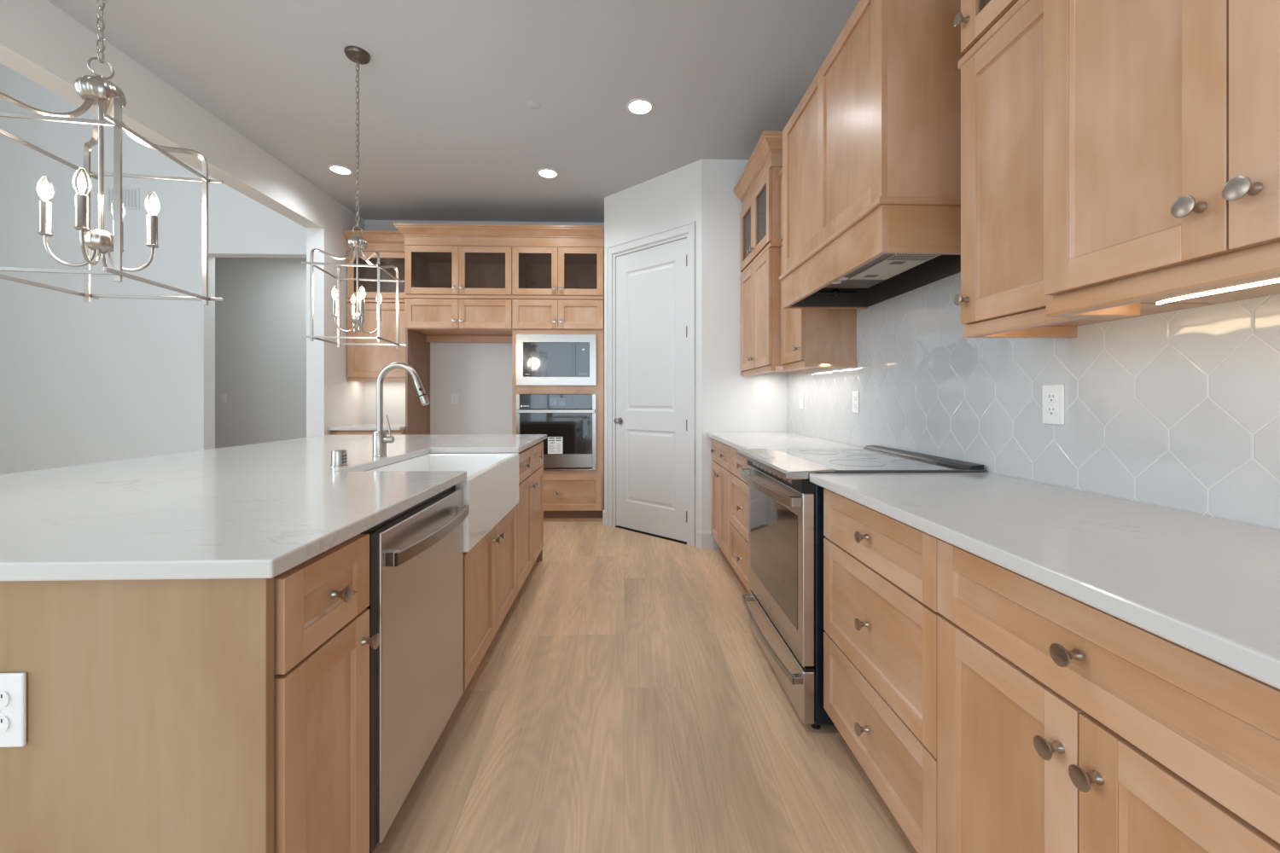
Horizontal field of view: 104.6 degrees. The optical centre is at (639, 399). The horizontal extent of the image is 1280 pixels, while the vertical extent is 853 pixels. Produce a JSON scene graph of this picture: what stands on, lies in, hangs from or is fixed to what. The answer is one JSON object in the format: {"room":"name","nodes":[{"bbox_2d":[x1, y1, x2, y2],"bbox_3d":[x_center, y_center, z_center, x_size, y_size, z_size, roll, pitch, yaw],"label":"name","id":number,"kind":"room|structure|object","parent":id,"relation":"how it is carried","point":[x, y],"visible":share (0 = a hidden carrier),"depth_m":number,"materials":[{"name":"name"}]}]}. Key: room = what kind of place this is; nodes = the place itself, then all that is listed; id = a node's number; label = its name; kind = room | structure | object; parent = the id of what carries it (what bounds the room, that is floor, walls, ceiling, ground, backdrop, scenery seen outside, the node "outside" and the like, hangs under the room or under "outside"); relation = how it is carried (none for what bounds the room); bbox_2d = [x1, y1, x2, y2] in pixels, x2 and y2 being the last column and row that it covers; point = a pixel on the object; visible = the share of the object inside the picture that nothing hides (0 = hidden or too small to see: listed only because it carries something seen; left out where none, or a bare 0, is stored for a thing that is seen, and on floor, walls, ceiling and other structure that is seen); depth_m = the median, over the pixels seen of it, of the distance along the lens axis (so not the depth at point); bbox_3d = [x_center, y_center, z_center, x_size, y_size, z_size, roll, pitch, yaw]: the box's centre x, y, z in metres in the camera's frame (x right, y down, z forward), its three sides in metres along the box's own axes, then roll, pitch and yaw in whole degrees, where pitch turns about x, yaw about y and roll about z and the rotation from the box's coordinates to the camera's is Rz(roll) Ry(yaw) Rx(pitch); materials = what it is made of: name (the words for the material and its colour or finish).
{"room":"kitchen","nodes":[
{"label":"kitchen","id":0,"kind":"room"},
{"bbox_2d":[0,0,364,437],"bbox_3d":[-2.812,-1.540,0.994,0.155,5.400,8.570,0,0,-2],"label":"wall","id":1,"kind":"structure","parent":0,"point":[40,42],"depth_m":3.34,"materials":[{"name":"paint"}]},
{"bbox_2d":[215,257,306,448],"bbox_3d":[-4.611,-0.390,5.897,4.430,3.100,1.310,0,0,-2],"label":"wall","id":2,"kind":"structure","parent":0,"point":[260,321],"depth_m":6.44,"materials":[{"name":"paint"}]},
{"bbox_2d":[221,394,226,402],"bbox_3d":[-5.403,-0.010,6.422,0.072,0.117,0.008,0,0,-2],"label":"wall switch","id":3,"kind":"object","parent":2,"relation":"attached to","point":[224,397],"visible":1,"depth_m":6.42,"materials":[{"name":"white plastic"}]},
{"bbox_2d":[0,63,604,474],"bbox_3d":[-3.463,-1.540,5.209,6.418,5.400,0.140,0,0,-2],"label":"wall","id":4,"kind":"structure","parent":0,"point":[102,380],"depth_m":5.08,"materials":[{"name":"paint"}]},
{"bbox_2d":[106,187,139,209],"bbox_3d":[-5.299,-2.060,5.074,0.320,0.220,0.010,0,0,-2],"label":"air vent","id":5,"kind":"object","parent":4,"relation":"in","point":[130,196],"visible":0.84,"depth_m":5.07,"materials":[{"name":"white metal"}]},
{"bbox_2d":[347,302,405,381],"bbox_3d":[-2.537,-0.560,4.979,0.646,0.770,0.381,0,0,-2],"label":"upper cabinet","id":6,"kind":"object","parent":4,"relation":"attached to","point":[364,363],"visible":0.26,"depth_m":4.83,"materials":[{"name":"brown wood"}]},
{"bbox_2d":[346,299,404,302],"bbox_3d":[-2.541,-0.960,4.831,0.630,0.028,0.016,0,0,-2],"label":"trim","id":7,"kind":"structure","parent":6,"relation":"on","point":[347,300],"depth_m":4.83,"materials":[{"name":"brown wood"}]},
{"bbox_2d":[347,251,405,302],"bbox_3d":[-2.537,-1.208,4.979,0.646,0.465,0.381,0,0,-2],"label":"upper cabinet","id":8,"kind":"object","parent":4,"relation":"attached to","point":[387,289],"visible":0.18,"depth_m":5.07,"materials":[{"name":"brown wood"}]},
{"bbox_2d":[451,393,458,404],"bbox_3d":[-1.941,-0.005,5.185,0.072,0.117,0.009,0,0,-2],"label":"wall outlet","id":9,"kind":"object","parent":4,"relation":"attached to","point":[454,396],"visible":1,"depth_m":5.18,"materials":[{"name":"white plastic"}]},
{"bbox_2d":[404,245,511,299],"bbox_3d":[-1.711,-1.208,4.900,0.996,0.465,0.589,0,0,-2],"label":"upper cabinet","id":10,"kind":"object","parent":4,"relation":"attached to","point":[428,270],"visible":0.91,"depth_m":4.81,"materials":[{"name":"brown wood"}]},
{"bbox_2d":[343,222,603,251],"bbox_3d":[-1.605,-1.534,4.893,2.504,0.183,0.614,0,0,-2],"label":"crown molding","id":11,"kind":"structure","parent":10,"relation":"on","point":[468,235],"depth_m":4.65,"materials":[{"name":"brown wood"}]},
{"bbox_2d":[404,298,512,336],"bbox_3d":[-1.711,-0.801,4.900,0.996,0.287,0.589,0,0,-2],"label":"upper cabinet","id":12,"kind":"object","parent":4,"relation":"attached to","point":[426,317],"visible":0.99,"depth_m":4.64,"materials":[{"name":"brown wood"}]},
{"bbox_2d":[402,295,603,299],"bbox_3d":[-1.284,-0.960,4.758,1.872,0.028,0.206,0,0,-2],"label":"trim","id":13,"kind":"structure","parent":12,"relation":"on","point":[404,296],"depth_m":4.66,"materials":[{"name":"brown wood"}]},
{"bbox_2d":[512,299,604,331],"bbox_3d":[-0.784,-0.801,4.931,0.860,0.287,0.589,0,0,-2],"label":"upper cabinet","id":14,"kind":"object","parent":4,"relation":"attached to","point":[526,314],"visible":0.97,"depth_m":4.67,"materials":[{"name":"brown wood"}]},
{"bbox_2d":[512,246,604,301],"bbox_3d":[-0.784,-1.208,4.931,0.860,0.465,0.589,0,0,-2],"label":"upper cabinet","id":15,"kind":"object","parent":4,"relation":"attached to","point":[536,270],"visible":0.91,"depth_m":4.84,"materials":[{"name":"brown wood"}]},
{"bbox_2d":[47,0,860,222],"bbox_3d":[-0.694,-1.920,1.095,4.085,0.100,8.635,0,0,-2],"label":"ceiling","id":16,"kind":"structure","parent":0,"point":[448,130],"depth_m":2.94,"materials":[{"name":"paint"}]},
{"bbox_2d":[0,0,223,305],"bbox_3d":[-1.486,-1.082,1.364,0.370,1.576,0.370,0,0,-4],"label":"pendant lantern","id":17,"kind":"object","parent":16,"relation":"hanging from","point":[96,90],"visible":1,"depth_m":1.35,"materials":[{"name":"silver metal"}]},
{"bbox_2d":[327,164,353,174],"bbox_3d":[-2.440,-1.867,4.032,0.176,0.006,0.176,0,0,-2],"label":"recessed light","id":18,"kind":"object","parent":16,"relation":"in","point":[337,169],"visible":1,"depth_m":4.03,"materials":[{"name":"white paint"}]},
{"bbox_2d":[301,45,406,348],"bbox_3d":[-1.528,-1.082,2.678,0.370,1.576,0.370,0,0,-4],"label":"pendant lantern","id":19,"kind":"object","parent":16,"relation":"hanging from","point":[358,55],"visible":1,"depth_m":2.66,"materials":[{"name":"silver metal"}]},
{"bbox_2d":[526,100,540,109],"bbox_3d":[-0.677,-1.867,3.143,0.084,0.006,0.084,0,0,-2],"label":"sprinkler cover","id":20,"kind":"object","parent":16,"relation":"attached to","point":[532,105],"visible":1,"depth_m":3.14,"materials":[{"name":"paint"}]},
{"bbox_2d":[536,168,558,178],"bbox_3d":[-0.762,-1.867,4.093,0.176,0.006,0.176,0,0,-2],"label":"recessed light","id":21,"kind":"object","parent":16,"relation":"in","point":[544,172],"visible":1,"depth_m":4.09,"materials":[{"name":"white paint"}]},
{"bbox_2d":[626,98,653,115],"bbox_3d":[0.001,-1.867,3.162,0.176,0.006,0.176,0,0,-2],"label":"recessed light","id":22,"kind":"object","parent":16,"relation":"in","point":[638,106],"visible":1,"depth_m":3.15,"materials":[{"name":"white paint"}]},
{"bbox_2d":[372,520,917,852],"bbox_3d":[-2.667,1.185,1.764,7.985,0.050,10.300,0,0,-2],"label":"floor","id":23,"kind":"structure","parent":0,"point":[626,699],"depth_m":1.71,"materials":[{"name":"brown wood"}]},
{"bbox_2d":[0,577,273,852],"bbox_3d":[-1.208,0.723,0.796,1.198,0.874,0.020,0,0,-2],"label":"island end panel","id":24,"kind":"object","parent":23,"relation":"on","point":[150,703],"visible":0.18,"depth_m":0.80,"materials":[{"name":"brown wood"}]},
{"bbox_2d":[0,672,26,747],"bbox_3d":[-1.016,0.495,0.787,0.072,0.117,0.009,0,0,-2],"label":"wall outlet","id":25,"kind":"object","parent":24,"relation":"attached to","point":[13,686],"visible":1,"depth_m":0.79,"materials":[{"name":"white plastic"}]},
{"bbox_2d":[0,715,10,732],"bbox_3d":[-1.016,0.514,0.784,0.033,0.025,0.003,0,0,-2],"label":"socket","id":26,"kind":"object","parent":25,"relation":"attached to","point":[4,720],"depth_m":0.78,"materials":[{"name":"white plastic"}]},
{"bbox_2d":[0,691,10,707],"bbox_3d":[-1.016,0.475,0.784,0.033,0.025,0.003,0,0,-2],"label":"socket","id":27,"kind":"object","parent":25,"relation":"attached to","point":[4,695],"depth_m":0.78,"materials":[{"name":"white plastic"}]},
{"bbox_2d":[273,533,380,852],"bbox_3d":[-0.879,0.723,0.965,0.611,0.874,0.286,0,0,-2],"label":"base cabinet","id":28,"kind":"object","parent":23,"relation":"on","point":[322,640],"visible":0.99,"depth_m":0.95,"materials":[{"name":"brown wood"}]},
{"bbox_2d":[0,434,546,581],"bbox_3d":[-1.405,0.270,2.167,1.553,0.030,2.817,0,0,-2],"label":"countertop","id":29,"kind":"structure","parent":28,"relation":"on","point":[262,510],"depth_m":1.17,"materials":[{"name":"white stone"}]},
{"bbox_2d":[330,449,348,467],"bbox_3d":[-1.148,0.225,1.888,0.058,0.061,0.058,0,0,-2],"label":"air gap","id":30,"kind":"object","parent":29,"relation":"on","point":[339,458],"visible":1,"depth_m":1.87,"materials":[{"name":"silver metal"}]},
{"bbox_2d":[372,362,429,457],"bbox_3d":[-1.058,0.046,2.184,0.257,0.418,0.058,0,0,8],"label":"faucet","id":31,"kind":"object","parent":29,"relation":"on","point":[381,439],"visible":1,"depth_m":2.18,"materials":[{"name":"silver metal"}]},
{"bbox_2d":[364,453,518,552],"bbox_3d":[-0.868,0.417,2.185,0.488,0.262,0.859,0,0,-2],"label":"sink","id":32,"kind":"object","parent":29,"relation":"in","point":[491,487],"visible":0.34,"depth_m":2.22,"materials":[{"name":"white ceramic"}]},
{"bbox_2d":[331,430,405,435],"bbox_3d":[-2.533,0.723,4.849,0.646,0.874,0.637,0,0,-2],"label":"base cabinet","id":33,"kind":"object","parent":23,"relation":"on","point":[392,432],"visible":0.07,"depth_m":4.57,"materials":[{"name":"brown wood"}]},
{"bbox_2d":[327,424,405,430],"bbox_3d":[-2.533,0.270,4.845,0.646,0.030,0.650,0,0,-2],"label":"countertop","id":34,"kind":"structure","parent":33,"relation":"on","point":[359,427],"depth_m":4.53,"materials":[{"name":"white stone"}]},
{"bbox_2d":[360,484,469,852],"bbox_3d":[-0.875,0.724,1.434,0.625,0.872,0.639,0,0,-2],"label":"dishwasher","id":35,"kind":"object","parent":23,"relation":"on","point":[416,606],"visible":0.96,"depth_m":1.31,"materials":[{"name":"silver metal"}]},
{"bbox_2d":[405,329,511,435],"bbox_3d":[-1.712,0.253,4.926,0.996,1.815,0.538,0,0,-2],"label":"surround","id":36,"kind":"object","parent":23,"relation":"on","point":[417,348],"visible":0.56,"depth_m":4.93,"materials":[{"name":"brown wood"}]},
{"bbox_2d":[428,442,543,595],"bbox_3d":[-0.948,0.723,3.080,0.611,0.874,0.890,0,0,-2],"label":"base cabinet","id":37,"kind":"object","parent":23,"relation":"on","point":[530,506],"visible":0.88,"depth_m":3.03,"materials":[{"name":"brown wood"}]},
{"bbox_2d":[462,505,516,691],"bbox_3d":[-0.919,0.860,2.202,0.611,0.600,0.862,0,0,-2],"label":"base cabinet","id":38,"kind":"object","parent":23,"relation":"on","point":[489,568],"visible":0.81,"depth_m":2.09,"materials":[{"name":"brown wood"}]},
{"bbox_2d":[535,441,542,561],"bbox_3d":[-1.297,0.723,3.525,1.198,0.874,0.020,0,0,-2],"label":"island end panel","id":39,"kind":"object","parent":23,"relation":"on","point":[539,558],"visible":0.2,"depth_m":3.54,"materials":[{"name":"brown wood"}]},
{"bbox_2d":[512,330,604,520],"bbox_3d":[-0.784,0.253,4.931,0.860,1.815,0.589,0,0,-2],"label":"tall cabinet","id":40,"kind":"object","parent":23,"relation":"on","point":[568,495],"visible":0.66,"depth_m":4.68,"materials":[{"name":"brown wood"}]},
{"bbox_2d":[515,394,596,471],"bbox_3d":[-0.798,0.312,4.896,0.751,0.720,0.560,0,0,-2],"label":"wall oven","id":41,"kind":"object","parent":40,"relation":"in","point":[568,421],"visible":0.91,"depth_m":4.66,"materials":[{"name":"glass"}]},
{"bbox_2d":[516,334,596,385],"bbox_3d":[-0.799,-0.371,4.920,0.751,0.478,0.512,0,0,-2],"label":"microwave","id":42,"kind":"object","parent":40,"relation":"in","point":[541,359],"visible":1,"depth_m":4.67,"materials":[{"name":"metal"}]},
{"bbox_2d":[710,438,730,562],"bbox_3d":[0.839,0.723,3.528,0.611,0.874,0.667,0,0,-2],"label":"base cabinet","id":43,"kind":"object","parent":23,"relation":"on","point":[720,451],"visible":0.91,"depth_m":3.47,"materials":[{"name":"brown wood"}]},
{"bbox_2d":[729,446,750,592],"bbox_3d":[0.862,0.723,2.850,0.611,0.874,0.690,0,0,-2],"label":"base cabinet","id":44,"kind":"object","parent":23,"relation":"on","point":[738,486],"visible":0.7,"depth_m":2.94,"materials":[{"name":"brown wood"}]},
{"bbox_2d":[705,431,864,449],"bbox_3d":[0.855,0.270,3.175,0.636,0.030,1.378,0,0,-2],"label":"countertop","id":45,"kind":"structure","parent":44,"relation":"on","point":[738,440],"depth_m":3.05,"materials":[{"name":"white stone"}]},
{"bbox_2d":[736,445,984,729],"bbox_3d":[0.839,0.695,2.099,0.710,0.930,0.765,0,0,-2],"label":"range","id":46,"kind":"object","parent":23,"relation":"on","point":[785,612],"visible":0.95,"depth_m":1.87,"materials":[{"name":"metal"}]},
{"bbox_2d":[773,448,984,472],"bbox_3d":[0.930,0.250,2.102,0.527,0.009,0.765,0,0,-2],"label":"cooktop","id":47,"kind":"object","parent":46,"relation":"in","point":[838,460],"depth_m":1.94,"materials":[{"name":"grey glass"}]},
{"bbox_2d":[823,488,942,852],"bbox_3d":[0.909,0.723,1.392,0.611,0.874,0.613,0,0,-2],"label":"base cabinet","id":48,"kind":"object","parent":23,"relation":"on","point":[881,613],"visible":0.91,"depth_m":1.29,"materials":[{"name":"brown wood"}]},
{"bbox_2d":[936,539,1279,852],"bbox_3d":[0.930,0.723,0.751,0.611,0.874,0.670,0,0,-2],"label":"base cabinet","id":49,"kind":"object","parent":23,"relation":"on","point":[1066,724],"visible":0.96,"depth_m":0.74,"materials":[{"name":"brown wood"}]},
{"bbox_2d":[809,472,1279,689],"bbox_3d":[0.924,0.270,1.058,0.636,0.030,1.324,0,0,-2],"label":"countertop","id":50,"kind":"structure","parent":49,"relation":"on","point":[1207,586],"depth_m":0.85,"materials":[{"name":"white stone"}]},
{"bbox_2d":[604,159,702,530],"bbox_3d":[0.111,-0.355,4.261,1.097,3.030,0.110,0,0,42],"label":"wall","id":51,"kind":"structure","parent":0,"point":[673,198],"depth_m":4.12,"materials":[{"name":"paint"}]},
{"bbox_2d":[602,510,606,525],"bbox_3d":[-0.322,1.093,4.567,0.050,0.135,0.014,0,0,40],"label":"baseboard","id":52,"kind":"structure","parent":51,"relation":"attached to","point":[604,512],"depth_m":4.56,"materials":[{"name":"white paint"}]},
{"bbox_2d":[606,221,695,546],"bbox_3d":[0.091,-0.119,4.242,0.986,2.559,0.166,0,0,42],"label":"door","id":53,"kind":"structure","parent":51,"relation":"in","point":[654,284],"depth_m":4.22,"materials":[{"name":"white paint"}]},
{"bbox_2d":[702,159,786,547],"bbox_3d":[0.819,-0.355,3.914,0.677,3.030,0.100,0,0,-2],"label":"wall","id":54,"kind":"structure","parent":0,"point":[732,401],"depth_m":3.86,"materials":[{"name":"paint"}]},
{"bbox_2d":[695,529,714,548],"bbox_3d":[0.503,1.093,3.852,0.144,0.135,0.039,0,0,13],"label":"baseboard","id":55,"kind":"structure","parent":54,"relation":"attached to","point":[704,539],"depth_m":3.84,"materials":[{"name":"white paint"}]},
{"bbox_2d":[786,272,1279,530],"bbox_3d":[1.318,-0.355,0.411,0.108,3.030,7.135,0,0,-2],"label":"wall","id":56,"kind":"structure","parent":0,"point":[1179,410],"depth_m":1.36,"materials":[{"name":"tile"}]},
{"bbox_2d":[740,167,782,273],"bbox_3d":[0.960,-1.208,3.473,0.408,0.465,0.789,0,0,-2],"label":"upper cabinet","id":57,"kind":"object","parent":56,"relation":"attached to","point":[760,218],"visible":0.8,"depth_m":3.26,"materials":[{"name":"brown wood"}]},
{"bbox_2d":[733,130,782,209],"bbox_3d":[0.950,-1.534,3.418,0.430,0.183,0.830,0,0,-2],"label":"crown molding","id":58,"kind":"structure","parent":57,"relation":"on","point":[767,154],"depth_m":3.22,"materials":[{"name":"brown wood"}]},
{"bbox_2d":[740,247,817,376],"bbox_3d":[0.960,-0.560,3.473,0.408,0.770,0.789,0,0,-2],"label":"upper cabinet","id":59,"kind":"object","parent":56,"relation":"attached to","point":[760,285],"visible":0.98,"depth_m":3.27,"materials":[{"name":"brown wood"}]},
{"bbox_2d":[740,241,782,276],"bbox_3d":[0.855,-0.960,3.218,0.293,0.028,1.200,0,0,-19],"label":"trim","id":60,"kind":"structure","parent":59,"relation":"on","point":[770,244],"depth_m":3.17,"materials":[{"name":"brown wood"}]},
{"bbox_2d":[780,176,782,239],"bbox_3d":[1.014,-1.173,2.894,0.338,0.395,0.368,0,0,-2],"label":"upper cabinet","id":61,"kind":"object","parent":56,"relation":"attached to","point":[782,177],"visible":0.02,"depth_m":3.04,"materials":[{"name":"brown wood"}]},
{"bbox_2d":[779,168,782,177],"bbox_3d":[1.026,-1.391,2.881,0.312,0.039,0.393,0,0,-2],"label":"trim","id":62,"kind":"structure","parent":61,"relation":"on","point":[781,171],"depth_m":3.05,"materials":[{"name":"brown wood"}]},
{"bbox_2d":[799,392,803,409],"bbox_3d":[1.157,0.012,3.545,0.008,0.117,0.072,0,0,-2],"label":"wall switch","id":63,"kind":"object","parent":56,"relation":"attached to","point":[801,394],"visible":1,"depth_m":3.53,"materials":[{"name":"white plastic"}]},
{"bbox_2d":[780,245,857,371],"bbox_3d":[1.014,-0.560,2.890,0.338,0.770,0.376,0,0,-2],"label":"upper cabinet","id":64,"kind":"object","parent":56,"relation":"attached to","point":[810,338],"visible":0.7,"depth_m":2.71,"materials":[{"name":"brown wood"}]},
{"bbox_2d":[852,391,859,413],"bbox_3d":[1.184,0.016,2.720,0.009,0.117,0.072,0,0,-2],"label":"wall outlet","id":65,"kind":"object","parent":56,"relation":"attached to","point":[855,394],"visible":1,"depth_m":2.71,"materials":[{"name":"white plastic"}]},
{"bbox_2d":[779,0,965,308],"bbox_3d":[0.979,-0.941,2.105,0.458,0.932,1.028,0,0,-2],"label":"range hood","id":66,"kind":"object","parent":56,"relation":"attached to","point":[871,148],"visible":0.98,"depth_m":1.71,"materials":[{"name":"brown wood"}]},
{"bbox_2d":[831,280,841,284],"bbox_3d":[0.901,-0.536,2.273,0.044,0.007,0.044,0,0,-2],"label":"lamp","id":67,"kind":"object","parent":66,"relation":"attached to","point":[836,282],"depth_m":2.27,"materials":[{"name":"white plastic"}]},
{"bbox_2d":[838,276,848,280],"bbox_3d":[0.903,-0.536,2.203,0.044,0.007,0.044,0,0,-2],"label":"lamp","id":68,"kind":"object","parent":66,"relation":"attached to","point":[843,278],"depth_m":2.19,"materials":[{"name":"white plastic"}]},
{"bbox_2d":[953,0,1018,52],"bbox_3d":[1.060,-1.173,1.237,0.352,0.395,0.347,0,0,-2],"label":"upper cabinet","id":69,"kind":"object","parent":56,"relation":"attached to","point":[976,18],"visible":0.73,"depth_m":1.35,"materials":[{"name":"brown wood"}]},
{"bbox_2d":[1042,384,1064,424],"bbox_3d":[1.225,0.016,1.469,0.009,0.117,0.072,0,0,-2],"label":"wall outlet","id":70,"kind":"object","parent":56,"relation":"attached to","point":[1053,395],"visible":1,"depth_m":1.46,"materials":[{"name":"white plastic"}]},
{"bbox_2d":[1047,407,1057,415],"bbox_3d":[1.222,0.035,1.469,0.003,0.025,0.033,0,0,-2],"label":"socket","id":71,"kind":"object","parent":70,"relation":"attached to","point":[1050,410],"depth_m":1.47,"materials":[{"name":"white plastic"}]},
{"bbox_2d":[1047,394,1057,402],"bbox_3d":[1.222,-0.004,1.469,0.003,0.025,0.033,0,0,-2],"label":"socket","id":72,"kind":"object","parent":70,"relation":"attached to","point":[1050,398],"depth_m":1.47,"materials":[{"name":"white plastic"}]},
{"bbox_2d":[953,0,1214,338],"bbox_3d":[1.060,-0.560,1.241,0.352,0.770,0.355,0,0,-2],"label":"upper cabinet","id":73,"kind":"object","parent":56,"relation":"attached to","point":[1002,295],"visible":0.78,"depth_m":1.25,"materials":[{"name":"brown wood"}]},
{"bbox_2d":[1043,0,1279,317],"bbox_3d":[1.042,-0.560,0.737,0.422,0.770,0.648,0,0,-2],"label":"upper cabinet","id":74,"kind":"object","parent":56,"relation":"attached to","point":[1161,118],"visible":1,"depth_m":0.83,"materials":[{"name":"brown wood"}]},
{"bbox_2d":[957,0,1029,69],"bbox_3d":[1.054,-0.960,0.911,0.388,0.028,1.029,0,0,-2],"label":"trim","id":75,"kind":"structure","parent":74,"relation":"on","point":[1020,3],"depth_m":1.29,"materials":[{"name":"brown wood"}]},
{"bbox_2d":[1155,278,1279,305],"bbox_3d":[1.045,-0.193,0.726,0.020,0.007,0.543,0,0,-2],"label":"strip light","id":76,"kind":"object","parent":74,"relation":"attached to","point":[1277,280],"visible":1,"depth_m":0.88,"materials":[{"name":"beige plastic"}]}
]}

